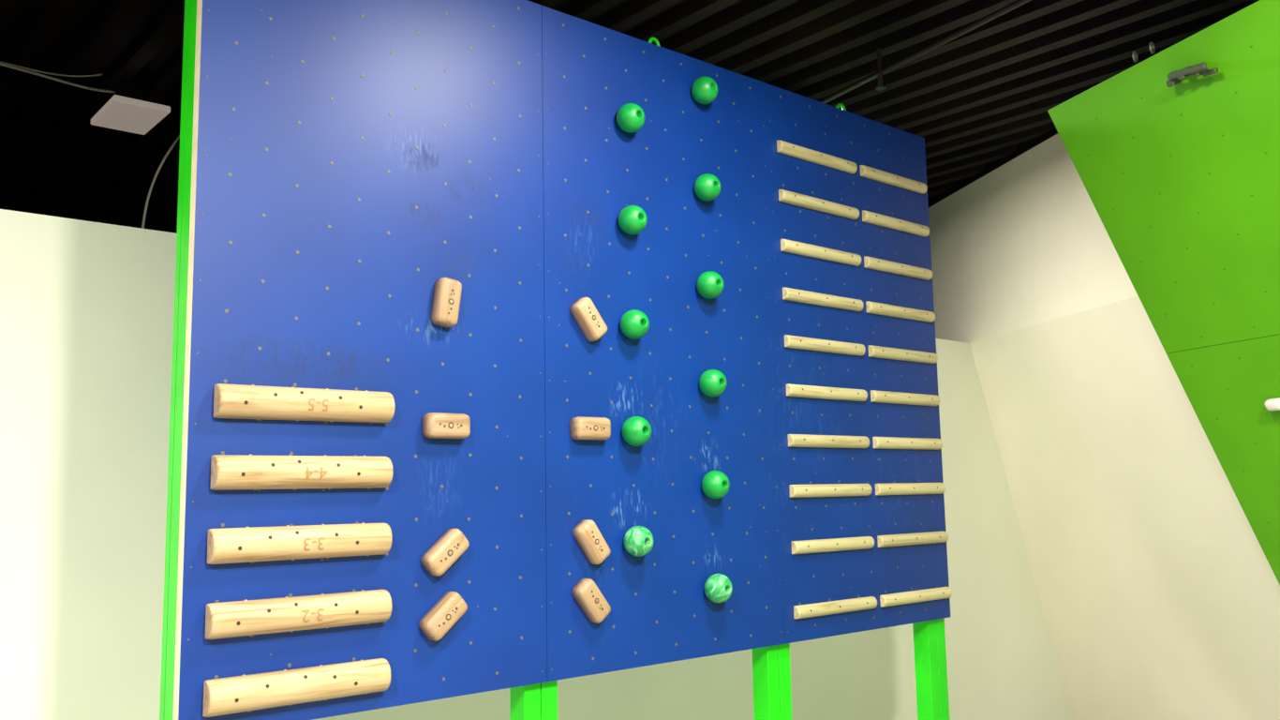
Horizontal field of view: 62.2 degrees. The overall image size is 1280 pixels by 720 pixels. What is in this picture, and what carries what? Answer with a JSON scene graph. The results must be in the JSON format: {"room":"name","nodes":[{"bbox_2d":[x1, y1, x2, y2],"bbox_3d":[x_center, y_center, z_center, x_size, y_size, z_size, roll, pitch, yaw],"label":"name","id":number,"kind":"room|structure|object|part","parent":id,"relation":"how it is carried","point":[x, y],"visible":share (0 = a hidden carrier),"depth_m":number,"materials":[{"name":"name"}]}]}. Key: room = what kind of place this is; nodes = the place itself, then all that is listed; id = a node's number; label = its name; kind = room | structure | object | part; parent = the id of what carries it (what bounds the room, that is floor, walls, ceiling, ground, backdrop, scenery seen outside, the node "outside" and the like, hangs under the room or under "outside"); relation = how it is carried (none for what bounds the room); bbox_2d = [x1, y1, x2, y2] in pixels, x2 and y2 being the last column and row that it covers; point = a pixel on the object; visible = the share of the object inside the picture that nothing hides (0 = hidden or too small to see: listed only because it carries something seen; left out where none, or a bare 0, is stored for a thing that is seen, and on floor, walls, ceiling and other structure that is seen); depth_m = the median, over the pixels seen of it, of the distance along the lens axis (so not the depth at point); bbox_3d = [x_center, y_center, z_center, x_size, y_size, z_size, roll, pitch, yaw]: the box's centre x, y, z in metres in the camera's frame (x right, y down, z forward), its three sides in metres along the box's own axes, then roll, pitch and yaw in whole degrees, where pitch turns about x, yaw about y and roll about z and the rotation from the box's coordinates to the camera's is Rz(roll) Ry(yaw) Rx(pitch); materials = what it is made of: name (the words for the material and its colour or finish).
{"room":"climbing gym","nodes":[
{"label":"climbing gym","id":0,"kind":"room"},
{"bbox_2d":[0,120,178,163],"bbox_3d":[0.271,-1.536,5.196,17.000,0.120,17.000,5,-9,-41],"label":"beam","id":1,"kind":"structure","parent":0,"point":[8,127],"depth_m":6.25,"materials":[{"name":"black metal"}]},
{"bbox_2d":[0,208,1072,719],"bbox_3d":[-1.642,1.011,3.917,12.778,2.962,0.120,5,-9,-41],"label":"wall","id":2,"kind":"structure","parent":0,"point":[87,307],"depth_m":3.79,"materials":[{"name":"paint"}]},
{"bbox_2d":[0,0,1259,233],"bbox_3d":[0.340,-1.530,5.254,17.180,0.060,17.000,5,-9,-41],"label":"ceiling","id":3,"kind":"structure","parent":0,"point":[990,89],"depth_m":5.36,"materials":[{"name":"black"}]},
{"bbox_2d":[0,60,179,228],"bbox_3d":[-3.079,-0.167,4.885,2.106,2.594,0.611,5,-9,-41],"label":"cable","id":4,"kind":"object","parent":3,"relation":"hanging from","point":[7,65],"depth_m":5.11,"materials":[{"name":"grey plastic"}]},
{"bbox_2d":[90,82,170,134],"bbox_3d":[-2.634,-1.328,5.490,0.270,0.170,0.440,5,-9,-41],"label":"ceiling light panel","id":5,"kind":"object","parent":3,"relation":"hanging from","point":[129,110],"depth_m":5.45,"materials":[{"name":"white plastic"}]},
{"bbox_2d":[818,0,1030,103],"bbox_3d":[1.051,-1.388,5.356,0.051,0.203,10.008,3,-8,-30],"label":"pipe","id":6,"kind":"object","parent":3,"relation":"hanging from","point":[1018,3],"visible":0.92,"depth_m":4.95,"materials":[{"name":"black metal"}]},
{"bbox_2d":[928,133,1279,719],"bbox_3d":[2.887,0.740,7.444,1.141,4.200,18.000,0,-7,-11],"label":"wall","id":7,"kind":"structure","parent":0,"point":[1159,595],"depth_m":6.50,"materials":[{"name":"paint"}]},
{"bbox_2d":[928,124,1057,207],"bbox_3d":[2.279,-1.272,7.580,0.018,0.110,18.000,0,-7,-11],"label":"trim","id":8,"kind":"structure","parent":7,"relation":"attached to","point":[1022,147],"depth_m":7.10,"materials":[{"name":"black"}]},
{"bbox_2d":[1047,0,1279,353],"bbox_3d":[2.481,-0.730,3.634,0.572,1.096,2.439,1,-7,-18],"label":"panel","id":9,"kind":"object","parent":7,"relation":"attached to","point":[1239,166],"visible":1,"depth_m":4.30,"materials":[{"name":"green paint"}]},
{"bbox_2d":[1131,50,1138,62],"bbox_3d":[1.998,-1.223,4.284,0.038,0.048,0.010,5,-9,-41],"label":"bolt","id":10,"kind":"object","parent":9,"relation":"on","point":[1134,53],"visible":1,"depth_m":4.28,"materials":[{"name":"grey metal"}]},
{"bbox_2d":[1148,42,1155,53],"bbox_3d":[2.026,-1.235,4.199,0.038,0.048,0.010,5,-9,-41],"label":"bolt","id":11,"kind":"object","parent":9,"relation":"on","point":[1152,50],"visible":1,"depth_m":4.19,"materials":[{"name":"grey metal"}]},
{"bbox_2d":[1087,45,1268,523],"bbox_3d":[3.473,0.377,2.515,1.722,3.373,4.698,1,-7,-18],"label":"t-nuts","id":12,"kind":"object","parent":9,"relation":"attached to","point":[1266,153],"visible":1,"depth_m":4.43,"materials":[{"name":"green"}]},
{"bbox_2d":[1165,62,1218,87],"bbox_3d":[2.086,-1.092,4.031,0.078,0.082,0.217,2,-8,-21],"label":"bracket","id":13,"kind":"object","parent":9,"relation":"attached to","point":[1174,77],"visible":1,"depth_m":4.01,"materials":[{"name":"grey metal"}]},
{"bbox_2d":[1166,333,1279,584],"bbox_3d":[3.031,0.360,3.667,0.572,1.094,2.439,1,-7,-18],"label":"panel","id":14,"kind":"object","parent":7,"relation":"attached to","point":[1251,379],"visible":1,"depth_m":4.63,"materials":[{"name":"green paint"}]},
{"bbox_2d":[1264,397,1279,411],"bbox_3d":[2.623,0.184,4.385,0.050,0.052,0.080,1,-7,-18],"label":"hold","id":15,"kind":"object","parent":14,"relation":"attached to","point":[1272,404],"visible":1,"depth_m":4.37,"materials":[{"name":"beige plastic"}]},
{"bbox_3d":[0.351,2.611,4.679,17.000,0.100,17.000,5,-9,-41],"label":"floor","id":16,"kind":"structure","parent":0,"visible":0},
{"bbox_2d":[159,0,950,719],"bbox_3d":[0.081,0.570,4.172,3.660,3.834,0.161,5,-9,-41],"label":"board","id":17,"kind":"object","parent":16,"relation":"on","point":[339,160],"visible":0.95,"depth_m":3.73,"materials":[{"name":"paint"}]},
{"bbox_3d":[0.066,-0.057,4.253,3.660,2.440,0.074,5,-9,-41],"label":"frame","id":18,"kind":"part","parent":17,"relation":"part of","materials":[{"name":"green paint"}]},
{"bbox_2d":[202,657,391,716],"bbox_3d":[-0.971,0.941,3.056,0.539,0.102,0.060,5,-9,-41],"label":"hold","id":19,"kind":"object","parent":17,"relation":"attached to","point":[259,691],"visible":1,"depth_m":3.02,"materials":[{"name":"brown wood"}]},
{"bbox_2d":[205,589,392,639],"bbox_3d":[-0.975,0.736,3.082,0.541,0.102,0.060,5,-9,-41],"label":"hold","id":20,"kind":"object","parent":17,"relation":"attached to","point":[223,619],"visible":1,"depth_m":3.05,"materials":[{"name":"brown wood"}]},
{"bbox_2d":[207,521,392,564],"bbox_3d":[-0.980,0.534,3.106,0.540,0.102,0.060,5,-9,-41],"label":"hold","id":21,"kind":"object","parent":17,"relation":"attached to","point":[276,543],"visible":1,"depth_m":3.07,"materials":[{"name":"brown wood"}]},
{"bbox_2d":[210,454,393,490],"bbox_3d":[-0.982,0.330,3.133,0.537,0.102,0.060,5,-9,-41],"label":"hold","id":22,"kind":"object","parent":17,"relation":"attached to","point":[228,471],"visible":1,"depth_m":3.10,"materials":[{"name":"brown wood"}]},
{"bbox_2d":[213,383,395,423],"bbox_3d":[-0.983,0.130,3.160,0.539,0.102,0.060,5,-9,-41],"label":"hold","id":23,"kind":"object","parent":17,"relation":"attached to","point":[232,401],"visible":1,"depth_m":3.12,"materials":[{"name":"brown wood"}]},
{"bbox_3d":[-0.818,-0.145,3.414,1.219,2.440,0.045,5,-9,-41],"label":"panel","id":24,"kind":"part","parent":17,"relation":"part of","materials":[{"name":"blue paint"}]},
{"bbox_2d":[418,591,467,640],"bbox_3d":[-0.622,0.815,3.382,0.156,0.147,0.054,5,-9,-41],"label":"hold","id":25,"kind":"object","parent":17,"relation":"attached to","point":[442,616],"visible":1,"depth_m":3.36,"materials":[{"name":"brown wood"}]},
{"bbox_2d":[420,528,469,576],"bbox_3d":[-0.621,0.617,3.410,0.156,0.147,0.054,5,-9,-41],"label":"hold","id":26,"kind":"object","parent":17,"relation":"attached to","point":[453,543],"visible":1,"depth_m":3.39,"materials":[{"name":"brown wood"}]},
{"bbox_2d":[430,277,461,327],"bbox_3d":[-0.637,-0.192,3.511,0.097,0.162,0.054,5,-9,-41],"label":"hold","id":27,"kind":"object","parent":17,"relation":"attached to","point":[447,291],"visible":1,"depth_m":3.49,"materials":[{"name":"brown wood"}]},
{"bbox_2d":[421,412,470,438],"bbox_3d":[-0.627,0.214,3.462,0.158,0.082,0.054,5,-9,-41],"label":"hold","id":28,"kind":"object","parent":17,"relation":"attached to","point":[434,424],"visible":1,"depth_m":3.43,"materials":[{"name":"brown wood"}]},
{"bbox_2d":[569,297,607,341],"bbox_3d":[-0.184,-0.151,3.900,0.145,0.158,0.054,5,-9,-41],"label":"hold","id":29,"kind":"object","parent":17,"relation":"attached to","point":[584,311],"visible":1,"depth_m":3.88,"materials":[{"name":"brown wood"}]},
{"bbox_2d":[569,416,610,440],"bbox_3d":[-0.175,0.248,3.851,0.158,0.082,0.054,5,-9,-41],"label":"hold","id":30,"kind":"object","parent":17,"relation":"attached to","point":[589,428],"visible":1,"depth_m":3.82,"materials":[{"name":"brown wood"}]},
{"bbox_2d":[571,578,610,623],"bbox_3d":[-0.168,0.855,3.772,0.145,0.158,0.054,5,-9,-41],"label":"hold","id":31,"kind":"object","parent":17,"relation":"attached to","point":[586,592],"visible":1,"depth_m":3.75,"materials":[{"name":"brown wood"}]},
{"bbox_2d":[572,519,610,564],"bbox_3d":[-0.168,0.651,3.800,0.141,0.160,0.054,5,-9,-41],"label":"hold","id":32,"kind":"object","parent":17,"relation":"attached to","point":[587,533],"visible":1,"depth_m":3.78,"materials":[{"name":"brown wood"}]},
{"bbox_2d":[616,103,644,133],"bbox_3d":[-0.032,-0.939,4.115,0.112,0.112,0.096,5,-9,-41],"label":"hold","id":33,"kind":"object","parent":17,"relation":"attached to","point":[630,116],"visible":1,"depth_m":4.08,"materials":[{"name":"plastic"}]},
{"bbox_2d":[617,205,647,234],"bbox_3d":[-0.025,-0.537,4.064,0.112,0.112,0.096,5,-9,-41],"label":"hold","id":34,"kind":"object","parent":17,"relation":"attached to","point":[632,219],"visible":1,"depth_m":4.03,"materials":[{"name":"plastic"}]},
{"bbox_2d":[619,309,649,339],"bbox_3d":[-0.017,-0.136,4.014,0.112,0.112,0.096,5,-9,-41],"label":"hold","id":35,"kind":"object","parent":17,"relation":"attached to","point":[634,323],"visible":1,"depth_m":3.98,"materials":[{"name":"plastic"}]},
{"bbox_2d":[621,416,651,446],"bbox_3d":[-0.009,0.265,3.965,0.112,0.112,0.096,5,-9,-41],"label":"hold","id":36,"kind":"object","parent":17,"relation":"attached to","point":[635,430],"visible":1,"depth_m":3.93,"materials":[{"name":"plastic"}]},
{"bbox_2d":[623,525,654,556],"bbox_3d":[-0.002,0.668,3.914,0.112,0.112,0.096,5,-9,-41],"label":"hold","id":37,"kind":"object","parent":17,"relation":"attached to","point":[638,541],"visible":1,"depth_m":3.88,"materials":[{"name":"plastic"}]},
{"bbox_3d":[0.106,-0.064,4.207,1.219,2.440,0.045,5,-9,-41],"label":"panel","id":38,"kind":"part","parent":17,"relation":"part of","materials":[{"name":"blue paint"}]},
{"bbox_2d":[691,75,717,104],"bbox_3d":[0.273,-1.121,4.406,0.112,0.112,0.096,5,-9,-41],"label":"hold","id":39,"kind":"object","parent":17,"relation":"attached to","point":[704,89],"visible":1,"depth_m":4.37,"materials":[{"name":"plastic"}]},
{"bbox_2d":[693,173,720,201],"bbox_3d":[0.281,-0.709,4.354,0.112,0.112,0.096,5,-9,-41],"label":"hold","id":40,"kind":"object","parent":17,"relation":"attached to","point":[706,186],"visible":1,"depth_m":4.32,"materials":[{"name":"plastic"}]},
{"bbox_2d":[696,270,724,298],"bbox_3d":[0.288,-0.305,4.304,0.112,0.112,0.096,5,-9,-41],"label":"hold","id":41,"kind":"object","parent":17,"relation":"attached to","point":[709,284],"visible":1,"depth_m":4.27,"materials":[{"name":"plastic"}]},
{"bbox_2d":[699,369,727,397],"bbox_3d":[0.296,0.092,4.255,0.112,0.112,0.096,5,-9,-41],"label":"hold","id":42,"kind":"object","parent":17,"relation":"attached to","point":[712,382],"visible":1,"depth_m":4.22,"materials":[{"name":"plastic"}]},
{"bbox_2d":[701,470,729,498],"bbox_3d":[0.304,0.494,4.205,0.112,0.112,0.096,5,-9,-41],"label":"hold","id":43,"kind":"object","parent":17,"relation":"attached to","point":[715,483],"visible":1,"depth_m":4.17,"materials":[{"name":"plastic"}]},
{"bbox_2d":[703,573,732,602],"bbox_3d":[0.311,0.894,4.155,0.112,0.112,0.096,5,-9,-41],"label":"hold","id":44,"kind":"object","parent":17,"relation":"attached to","point":[718,587],"visible":1,"depth_m":4.12,"materials":[{"name":"plastic"}]},
{"bbox_2d":[776,140,857,173],"bbox_3d":[0.827,-0.938,4.905,0.539,0.056,0.031,5,-9,-41],"label":"hold","id":45,"kind":"object","parent":17,"relation":"attached to","point":[782,147],"visible":1,"depth_m":4.88,"materials":[{"name":"brown wood"}]},
{"bbox_2d":[778,189,859,219],"bbox_3d":[0.831,-0.715,4.878,0.539,0.056,0.031,5,-9,-41],"label":"hold","id":46,"kind":"object","parent":17,"relation":"attached to","point":[784,196],"visible":1,"depth_m":4.85,"materials":[{"name":"brown wood"}]},
{"bbox_2d":[780,238,861,266],"bbox_3d":[0.835,-0.491,4.850,0.539,0.056,0.031,5,-9,-41],"label":"hold","id":47,"kind":"object","parent":17,"relation":"attached to","point":[786,245],"visible":1,"depth_m":4.82,"materials":[{"name":"brown wood"}]},
{"bbox_2d":[782,287,863,311],"bbox_3d":[0.840,-0.275,4.823,0.539,0.056,0.031,5,-9,-41],"label":"hold","id":48,"kind":"object","parent":17,"relation":"attached to","point":[788,293],"visible":1,"depth_m":4.79,"materials":[{"name":"brown wood"}]},
{"bbox_2d":[784,334,865,356],"bbox_3d":[0.844,-0.066,4.797,0.539,0.056,0.031,5,-9,-41],"label":"hold","id":49,"kind":"object","parent":17,"relation":"attached to","point":[790,341],"visible":1,"depth_m":4.77,"materials":[{"name":"brown wood"}]},
{"bbox_2d":[786,383,867,401],"bbox_3d":[0.848,0.147,4.770,0.539,0.056,0.031,5,-9,-41],"label":"hold","id":50,"kind":"object","parent":17,"relation":"attached to","point":[792,390],"visible":1,"depth_m":4.74,"materials":[{"name":"brown wood"}]},
{"bbox_2d":[787,433,869,447],"bbox_3d":[0.852,0.363,4.743,0.539,0.056,0.031,5,-9,-41],"label":"hold","id":51,"kind":"object","parent":17,"relation":"attached to","point":[794,439],"visible":1,"depth_m":4.72,"materials":[{"name":"brown wood"}]},
{"bbox_2d":[788,483,872,497],"bbox_3d":[0.856,0.579,4.716,0.539,0.056,0.031,5,-9,-41],"label":"hold","id":52,"kind":"object","parent":17,"relation":"attached to","point":[827,489],"visible":1,"depth_m":4.69,"materials":[{"name":"brown wood"}]},
{"bbox_2d":[791,535,874,553],"bbox_3d":[0.860,0.816,4.687,0.539,0.056,0.031,5,-9,-41],"label":"hold","id":53,"kind":"object","parent":17,"relation":"attached to","point":[803,546],"visible":1,"depth_m":4.66,"materials":[{"name":"brown wood"}]},
{"bbox_2d":[793,595,877,619],"bbox_3d":[0.866,1.084,4.654,0.539,0.056,0.031,5,-9,-41],"label":"hold","id":54,"kind":"object","parent":17,"relation":"attached to","point":[801,611],"visible":1,"depth_m":4.63,"materials":[{"name":"brown wood"}]},
{"bbox_3d":[1.030,0.018,5.000,1.220,2.440,0.045,5,-9,-41],"label":"panel","id":55,"kind":"part","parent":17,"relation":"part of","materials":[{"name":"blue paint"}]},
{"bbox_2d":[859,164,927,193],"bbox_3d":[1.270,-0.899,5.286,0.521,0.056,0.031,5,-9,-41],"label":"hold","id":56,"kind":"object","parent":17,"relation":"attached to","point":[866,171],"visible":1,"depth_m":5.26,"materials":[{"name":"brown wood"}]},
{"bbox_2d":[862,209,929,237],"bbox_3d":[1.275,-0.676,5.259,0.523,0.056,0.031,5,-9,-41],"label":"hold","id":57,"kind":"object","parent":17,"relation":"attached to","point":[868,216],"visible":1,"depth_m":5.23,"materials":[{"name":"brown wood"}]},
{"bbox_2d":[863,255,932,280],"bbox_3d":[1.281,-0.452,5.232,0.525,0.056,0.031,5,-9,-41],"label":"hold","id":58,"kind":"object","parent":17,"relation":"attached to","point":[870,262],"visible":1,"depth_m":5.20,"materials":[{"name":"brown wood"}]},
{"bbox_2d":[865,300,935,322],"bbox_3d":[1.286,-0.236,5.206,0.527,0.056,0.031,5,-9,-41],"label":"hold","id":59,"kind":"object","parent":17,"relation":"attached to","point":[872,307],"visible":1,"depth_m":5.18,"materials":[{"name":"brown wood"}]},
{"bbox_2d":[868,344,937,363],"bbox_3d":[1.291,-0.026,5.181,0.529,0.056,0.031,5,-9,-41],"label":"hold","id":60,"kind":"object","parent":17,"relation":"attached to","point":[877,351],"visible":1,"depth_m":5.15,"materials":[{"name":"brown wood"}]},
{"bbox_2d":[870,389,939,405],"bbox_3d":[1.296,0.186,5.155,0.531,0.056,0.031,5,-9,-41],"label":"hold","id":61,"kind":"object","parent":17,"relation":"attached to","point":[882,396],"visible":1,"depth_m":5.13,"materials":[{"name":"brown wood"}]},
{"bbox_2d":[872,436,942,449],"bbox_3d":[1.302,0.402,5.129,0.533,0.056,0.031,5,-9,-41],"label":"hold","id":62,"kind":"object","parent":17,"relation":"attached to","point":[879,442],"visible":1,"depth_m":5.10,"materials":[{"name":"brown wood"}]},
{"bbox_2d":[875,482,945,495],"bbox_3d":[1.307,0.619,5.103,0.535,0.056,0.031,5,-9,-41],"label":"hold","id":63,"kind":"object","parent":17,"relation":"attached to","point":[890,488],"visible":1,"depth_m":5.07,"materials":[{"name":"brown wood"}]},
{"bbox_2d":[877,531,948,547],"bbox_3d":[1.312,0.856,5.075,0.537,0.056,0.031,5,-9,-41],"label":"hold","id":64,"kind":"object","parent":17,"relation":"attached to","point":[930,537],"visible":1,"depth_m":5.05,"materials":[{"name":"brown wood"}]},
{"bbox_2d":[879,586,952,607],"bbox_3d":[1.319,1.124,5.042,0.539,0.056,0.031,5,-9,-41],"label":"hold","id":65,"kind":"object","parent":17,"relation":"attached to","point":[942,592],"visible":1,"depth_m":5.01,"materials":[{"name":"brown wood"}]}
]}

